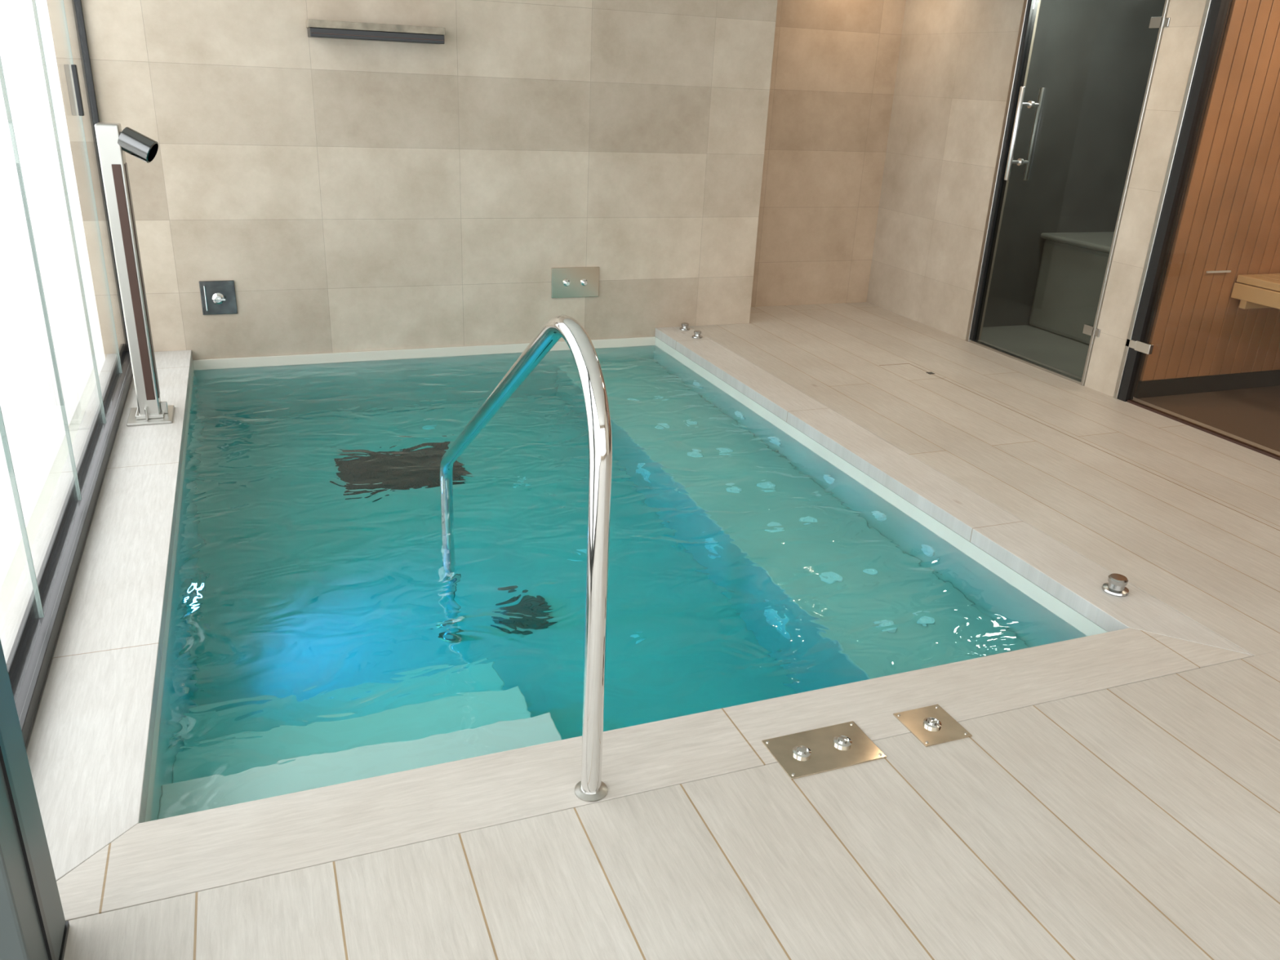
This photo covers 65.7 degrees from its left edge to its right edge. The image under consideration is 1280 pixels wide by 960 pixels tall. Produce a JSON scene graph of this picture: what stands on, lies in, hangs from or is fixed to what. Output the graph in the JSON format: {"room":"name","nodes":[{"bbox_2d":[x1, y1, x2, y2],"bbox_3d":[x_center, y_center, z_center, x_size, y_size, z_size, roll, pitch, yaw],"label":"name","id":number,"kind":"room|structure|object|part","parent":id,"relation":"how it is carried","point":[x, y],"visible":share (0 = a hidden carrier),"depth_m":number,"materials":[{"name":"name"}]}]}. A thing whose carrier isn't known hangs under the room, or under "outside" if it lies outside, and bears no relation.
{"room":"indoor spa pool","nodes":[
{"label":"indoor spa pool","id":0,"kind":"room"},
{"bbox_2d":[46,0,906,359],"bbox_3d":[-0.498,-2.361,6.397,5.600,2.810,0.694,-6,24,-20],"label":"wall","id":1,"kind":"structure","parent":0,"point":[353,195],"depth_m":6.01,"materials":[{"name":"tile"}]},
{"bbox_2d":[0,353,133,751],"bbox_3d":[-1.301,0.991,1.737,0.164,0.060,9.186,-6,24,-20],"label":"sill","id":2,"kind":"structure","parent":1,"relation":"attached to","point":[9,628],"depth_m":3.57,"materials":[{"name":"tile"}]},
{"bbox_2d":[6,343,133,748],"bbox_3d":[-1.203,-0.312,1.219,0.090,2.748,9.185,-6,24,-20],"label":"track","id":3,"kind":"object","parent":2,"relation":"on","point":[31,654],"visible":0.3,"depth_m":3.26,"materials":[{"name":"black metal"}]},
{"bbox_2d":[58,0,128,959],"bbox_3d":[-1.103,-0.275,1.260,0.218,2.660,9.148,-6,24,-20],"label":"window","id":4,"kind":"structure","parent":3,"relation":"attached to","point":[73,67],"depth_m":5.09,"materials":[{"name":"clear glass"}]},
{"bbox_2d":[0,639,65,959],"bbox_3d":[-1.097,-0.297,1.310,0.163,2.638,0.255,-6,24,-20],"label":"frame post","id":5,"kind":"object","parent":4,"relation":"attached to","point":[21,937],"visible":1,"depth_m":1.70,"materials":[{"name":"grey metal"}]},
{"bbox_2d":[0,728,55,959],"bbox_3d":[-1.014,-0.299,1.324,0.008,2.638,0.020,-6,24,-20],"label":"seal","id":6,"kind":"object","parent":5,"relation":"attached to","point":[3,758],"depth_m":1.70,"materials":[{"name":"grey rubber"}]},
{"bbox_2d":[0,0,122,617],"bbox_3d":[-1.264,-0.351,1.372,0.012,2.620,7.726,-6,24,-20],"label":"panel edges","id":7,"kind":"object","parent":4,"relation":"attached to","point":[2,431],"visible":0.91,"depth_m":3.59,"materials":[{"name":"clear glass"}]},
{"bbox_3d":[-2.594,-1.797,4.572,0.022,0.220,0.030,-6,24,-20],"label":"pull handle","id":8,"kind":"part","parent":4,"relation":"part of","materials":[{"name":"black metal"}]},
{"bbox_3d":[-2.749,-1.868,4.912,0.010,2.620,0.528,-6,24,-20],"label":"glass panel","id":9,"kind":"part","parent":4,"relation":"part of","materials":[{"name":"glass"}]},
{"bbox_2d":[71,0,129,351],"bbox_3d":[-2.851,-1.972,5.154,0.040,2.700,0.029,-6,24,-20],"label":"window frame","id":10,"kind":"object","parent":1,"relation":"attached to","point":[79,2],"visible":0.18,"depth_m":5.09,"materials":[{"name":"black metal"}]},
{"bbox_2d":[199,280,237,315],"bbox_3d":[-2.430,-1.047,5.713,0.187,0.195,0.055,-6,24,-20],"label":"panel","id":11,"kind":"object","parent":1,"relation":"attached to","point":[217,297],"visible":1,"depth_m":5.72,"materials":[{"name":"silver metal"}]},
{"bbox_3d":[-2.443,-1.040,5.694,0.116,0.145,0.028,1,22,-4],"label":"lever","id":12,"kind":"part","parent":11,"relation":"part of","materials":[{"name":"silver metal"}]},
{"bbox_2d":[305,19,445,44],"bbox_3d":[-1.446,-2.456,5.437,0.720,0.083,0.200,-6,24,-20],"label":"spout","id":13,"kind":"object","parent":1,"relation":"attached to","point":[316,28],"visible":1,"depth_m":5.35,"materials":[{"name":"black metal"}]},
{"bbox_2d":[551,266,599,297],"bbox_3d":[-0.416,-1.285,6.461,0.325,0.196,0.046,-6,24,-20],"label":"control panel","id":14,"kind":"object","parent":1,"relation":"attached to","point":[569,282],"visible":1,"depth_m":6.47,"materials":[{"name":"silver metal"}]},
{"bbox_2d":[63,302,1279,959],"bbox_3d":[1.913,0.554,3.185,6.920,0.060,9.680,-6,24,-20],"label":"floor","id":15,"kind":"structure","parent":0,"point":[1139,820],"depth_m":2.34,"materials":[{"name":"beige tile"}]},
{"bbox_2d":[144,336,1107,822],"bbox_3d":[-0.537,0.444,4.753,3.164,1.140,4.399,-6,24,-20],"label":"plunge pool","id":16,"kind":"object","parent":15,"relation":"in","point":[324,627],"visible":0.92,"depth_m":3.69,"materials":[{"name":"liquid"}]},
{"bbox_3d":[-1.259,-0.815,6.328,2.924,0.065,0.012,-6,24,-20],"label":"waterline trim","id":17,"kind":"part","parent":16,"relation":"part of","materials":[{"name":"white tile"}]},
{"bbox_2d":[440,314,612,801],"bbox_3d":[-0.443,0.407,3.160,0.090,2.181,1.890,-6,24,-20],"label":"pool handrail","id":18,"kind":"object","parent":16,"relation":"attached to","point":[591,788],"visible":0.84,"depth_m":2.21,"materials":[{"name":"silver metal"}]},
{"bbox_2d":[26,322,1253,920],"bbox_3d":[-0.473,-0.060,4.411,3.450,0.176,4.422,-6,24,-20],"label":"pool coping","id":19,"kind":"object","parent":16,"relation":"on","point":[89,751],"depth_m":2.71,"materials":[{"name":"tile"}]},
{"bbox_2d":[94,122,173,426],"bbox_3d":[-2.245,-0.911,4.469,0.283,1.310,0.250,-6,24,-20],"label":"cannon","id":20,"kind":"object","parent":19,"relation":"on","point":[113,143],"visible":1,"depth_m":4.38,"materials":[{"name":"silver metal"}]},
{"bbox_3d":[-2.317,-0.306,4.698,0.190,0.012,0.250,-6,24,-20],"label":"plate","id":21,"kind":"part","parent":20,"relation":"part of","materials":[{"name":"silver metal"}]},
{"bbox_3d":[0.308,-1.053,6.791,0.072,0.045,0.072,-6,24,-20],"label":"deck push button","id":22,"kind":"part","parent":19,"relation":"part of","materials":[{"name":"silver metal"}]},
{"bbox_3d":[0.382,-0.971,6.600,0.072,0.045,0.072,-6,24,-20],"label":"deck push button","id":23,"kind":"part","parent":19,"relation":"part of","materials":[{"name":"silver metal"}]},
{"bbox_3d":[1.669,0.364,3.468,0.090,0.056,0.090,-6,24,-20],"label":"deck push button","id":24,"kind":"part","parent":19,"relation":"part of","materials":[{"name":"silver metal"}]},
{"bbox_2d":[761,720,886,779],"bbox_3d":[0.477,0.693,2.573,0.280,0.017,0.160,-6,24,-20],"label":"control plate","id":25,"kind":"object","parent":15,"relation":"on","point":[823,749],"visible":1,"depth_m":2.57,"materials":[{"name":"metal"}]},
{"bbox_2d":[893,704,972,746],"bbox_3d":[0.794,0.660,2.691,0.150,0.017,0.150,-6,24,-20],"label":"control plate","id":26,"kind":"object","parent":15,"relation":"on","point":[932,725],"visible":1,"depth_m":2.68,"materials":[{"name":"metal"}]},
{"bbox_2d":[1029,239,1109,344],"bbox_3d":[3.577,-1.246,6.861,0.900,0.640,1.386,-6,24,-20],"label":"bench","id":27,"kind":"object","parent":15,"relation":"on","point":[1070,277],"visible":0.24,"depth_m":7.01,"materials":[{"name":"grey tile"}]},
{"bbox_2d":[1040,231,1114,253],"bbox_3d":[3.573,-1.559,6.725,0.940,0.039,1.386,-6,24,-20],"label":"bench top","id":28,"kind":"object","parent":27,"relation":"on","point":[1097,241],"visible":0.31,"depth_m":6.97,"materials":[{"name":"grey stone"}]},
{"bbox_2d":[982,0,1165,327],"bbox_3d":[3.316,-2.113,6.490,1.675,2.500,1.700,-6,24,-20],"label":"room wall","id":29,"kind":"structure","parent":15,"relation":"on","point":[1092,60],"depth_m":6.95,"materials":[{"name":"tile"}]},
{"bbox_2d":[879,363,1279,530],"bbox_3d":[2.136,-0.171,4.906,0.240,0.002,3.003,-6,24,-20],"label":"floor drain","id":30,"kind":"object","parent":15,"relation":"on","point":[930,373],"visible":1,"depth_m":4.90,"materials":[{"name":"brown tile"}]},
{"bbox_2d":[1127,400,1279,460],"bbox_3d":[3.402,0.171,4.201,0.030,0.012,3.392,-6,24,-20],"label":"seal","id":31,"kind":"object","parent":15,"relation":"on","point":[1132,402],"visible":1,"depth_m":5.20,"materials":[{"name":"black rubber"}]},
{"bbox_2d":[1133,0,1279,452],"bbox_3d":[4.476,-1.032,4.125,1.975,2.510,3.614,-6,24,-20],"label":"cabin","id":32,"kind":"object","parent":15,"relation":"on","point":[1214,361],"visible":1,"depth_m":5.52,"materials":[{"name":"brown wood"}]},
{"bbox_3d":[4.364,0.022,4.563,1.865,0.100,3.470,-6,24,-20],"label":"skirting","id":33,"kind":"part","parent":32,"relation":"part of","materials":[{"name":"black metal"}]},
{"bbox_2d":[866,0,1206,396],"bbox_3d":[3.671,-0.924,3.289,0.120,2.750,9.680,-6,24,-20],"label":"wall","id":34,"kind":"structure","parent":0,"point":[956,59],"depth_m":6.73,"materials":[{"name":"tile"}]},
{"bbox_2d":[970,0,1038,340],"bbox_3d":[2.355,-2.031,6.394,0.050,2.305,0.024,-6,24,-20],"label":"door frame","id":35,"kind":"structure","parent":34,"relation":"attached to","point":[1033,4],"depth_m":6.42,"materials":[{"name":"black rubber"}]},
{"bbox_2d":[965,0,1169,386],"bbox_3d":[2.534,-1.853,5.962,0.072,2.349,1.093,-6,24,-20],"label":"frame","id":36,"kind":"object","parent":34,"relation":"attached to","point":[1082,382],"visible":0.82,"depth_m":6.11,"materials":[{"name":"silver metal"}]},
{"bbox_2d":[1082,324,1101,337],"bbox_3d":[2.662,-0.877,5.829,0.026,0.055,0.120,-6,24,-20],"label":"hinge","id":37,"kind":"object","parent":34,"relation":"attached to","point":[1088,329],"visible":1,"depth_m":5.83,"materials":[{"name":"grey metal"}]},
{"bbox_2d":[1124,338,1153,354],"bbox_3d":[2.785,-0.749,5.531,0.026,0.055,0.170,-6,24,-20],"label":"hinge","id":38,"kind":"object","parent":34,"relation":"attached to","point":[1146,348],"visible":1,"depth_m":5.50,"materials":[{"name":"silver metal"}]},
{"bbox_2d":[1148,16,1170,28],"bbox_3d":[2.735,-2.403,5.206,0.026,0.055,0.120,-6,24,-20],"label":"hinge","id":39,"kind":"object","parent":34,"relation":"attached to","point":[1155,22],"visible":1,"depth_m":5.21,"materials":[{"name":"grey metal"}]},
{"bbox_2d":[1113,0,1212,399],"bbox_3d":[2.821,-1.560,5.279,0.072,2.349,0.028,-6,24,-20],"label":"frame","id":40,"kind":"object","parent":34,"relation":"attached to","point":[1208,3],"visible":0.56,"depth_m":5.27,"materials":[{"name":"silver metal"}]},
{"bbox_2d":[1117,0,1229,401],"bbox_3d":[2.834,-1.536,5.246,0.054,2.330,0.054,-6,24,-20],"label":"door frame","id":41,"kind":"structure","parent":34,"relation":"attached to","point":[1218,11],"depth_m":5.23,"materials":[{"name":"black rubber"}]},
{"bbox_3d":[2.537,-1.838,5.948,0.010,2.297,1.010,-6,24,-20],"label":"glass","id":42,"kind":"object","parent":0,"visible":0},
{"bbox_2d":[1004,86,1044,180],"bbox_3d":[2.401,-2.159,6.192,0.180,0.550,0.044,-6,24,-20],"label":"handle","id":43,"kind":"object","parent":42,"relation":"attached to","point":[1030,104],"visible":1,"depth_m":6.18,"materials":[{"name":"silver metal"}]},
{"label":"outside","id":44,"kind":"structure","parent":0,"visible":0},
{"bbox_2d":[0,219,105,627],"bbox_3d":[-5.732,0.582,1.343,8.140,1.200,18.000,-6,24,-20],"label":"terrace","id":45,"kind":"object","parent":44,"point":[30,405],"visible":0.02,"depth_m":5.59,"materials":[{"name":"stone"}]}
]}

